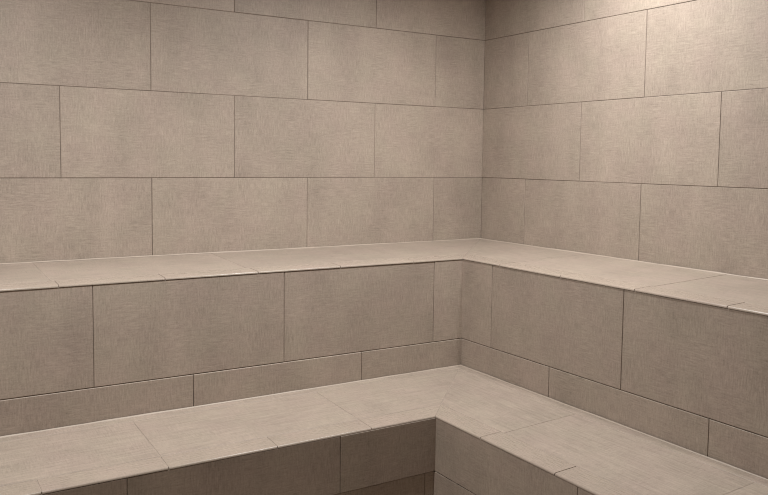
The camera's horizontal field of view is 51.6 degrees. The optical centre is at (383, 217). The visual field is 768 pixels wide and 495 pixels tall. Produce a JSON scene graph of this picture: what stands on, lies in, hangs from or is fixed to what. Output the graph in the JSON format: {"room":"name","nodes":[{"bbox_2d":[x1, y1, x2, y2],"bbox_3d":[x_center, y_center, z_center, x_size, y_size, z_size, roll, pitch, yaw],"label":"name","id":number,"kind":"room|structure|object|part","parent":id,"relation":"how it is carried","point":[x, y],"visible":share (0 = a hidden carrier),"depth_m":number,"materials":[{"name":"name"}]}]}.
{"room":"spa","nodes":[
{"label":"spa","id":0,"kind":"room"},
{"bbox_2d":[481,0,767,280],"bbox_3d":[1.333,-0.022,2.235,0.092,2.340,3.430,-2,5,-32],"label":"wall","id":1,"kind":"structure","parent":0,"point":[625,129],"depth_m":2.85,"materials":[{"name":"tile"}]},
{"bbox_3d":[-0.017,1.179,1.496,3.230,0.082,3.430,-2,5,-32],"label":"floor","id":2,"kind":"structure","parent":0,"visible":0},
{"bbox_2d":[0,238,767,478],"bbox_3d":[-0.011,0.691,1.461,3.046,0.895,3.246,-2,5,-32],"label":"bench","id":3,"kind":"object","parent":2,"relation":"on","point":[676,355],"visible":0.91,"depth_m":2.49,"materials":[{"name":"tile"}]},
{"bbox_3d":[-0.803,0.187,2.389,2.697,0.010,0.077,-2,5,-32],"label":"edge trim","id":4,"kind":"part","parent":3,"relation":"part of","materials":[{"name":"tile"}]},
{"bbox_3d":[-0.748,0.176,2.629,3.046,0.047,0.420,-2,5,-32],"label":"seat","id":5,"kind":"part","parent":3,"relation":"part of","materials":[{"name":"tile"}]},
{"bbox_3d":[1.053,0.247,1.879,0.077,0.010,2.897,-2,5,-32],"label":"edge trim","id":6,"kind":"part","parent":3,"relation":"part of","materials":[{"name":"tile"}]},
{"bbox_3d":[1.111,0.236,2.118,0.420,0.047,3.246,-2,5,-32],"label":"seat","id":7,"kind":"part","parent":3,"relation":"part of","materials":[{"name":"tile"}]},
{"bbox_2d":[0,365,767,494],"bbox_3d":[-0.084,0.927,1.183,2.618,0.463,2.818,-2,5,-32],"label":"bench","id":8,"kind":"object","parent":2,"relation":"on","point":[457,429],"visible":1,"depth_m":2.28,"materials":[{"name":"tile"}]},
{"bbox_3d":[-0.767,0.650,1.965,2.287,0.010,0.077,-2,5,-32],"label":"edge trim","id":9,"kind":"part","parent":8,"relation":"part of","materials":[{"name":"tile"}]},
{"bbox_3d":[-0.715,0.640,2.193,2.618,0.046,0.402,-2,5,-32],"label":"seat","id":10,"kind":"part","parent":8,"relation":"part of","materials":[{"name":"tile"}]},
{"bbox_3d":[0.806,0.701,1.521,0.077,0.010,2.487,-2,5,-32],"label":"edge trim","id":11,"kind":"part","parent":8,"relation":"part of","materials":[{"name":"tile"}]},
{"bbox_3d":[0.862,0.692,1.749,0.402,0.045,2.818,-2,5,-32],"label":"seat","id":12,"kind":"part","parent":8,"relation":"part of","materials":[{"name":"tile"}]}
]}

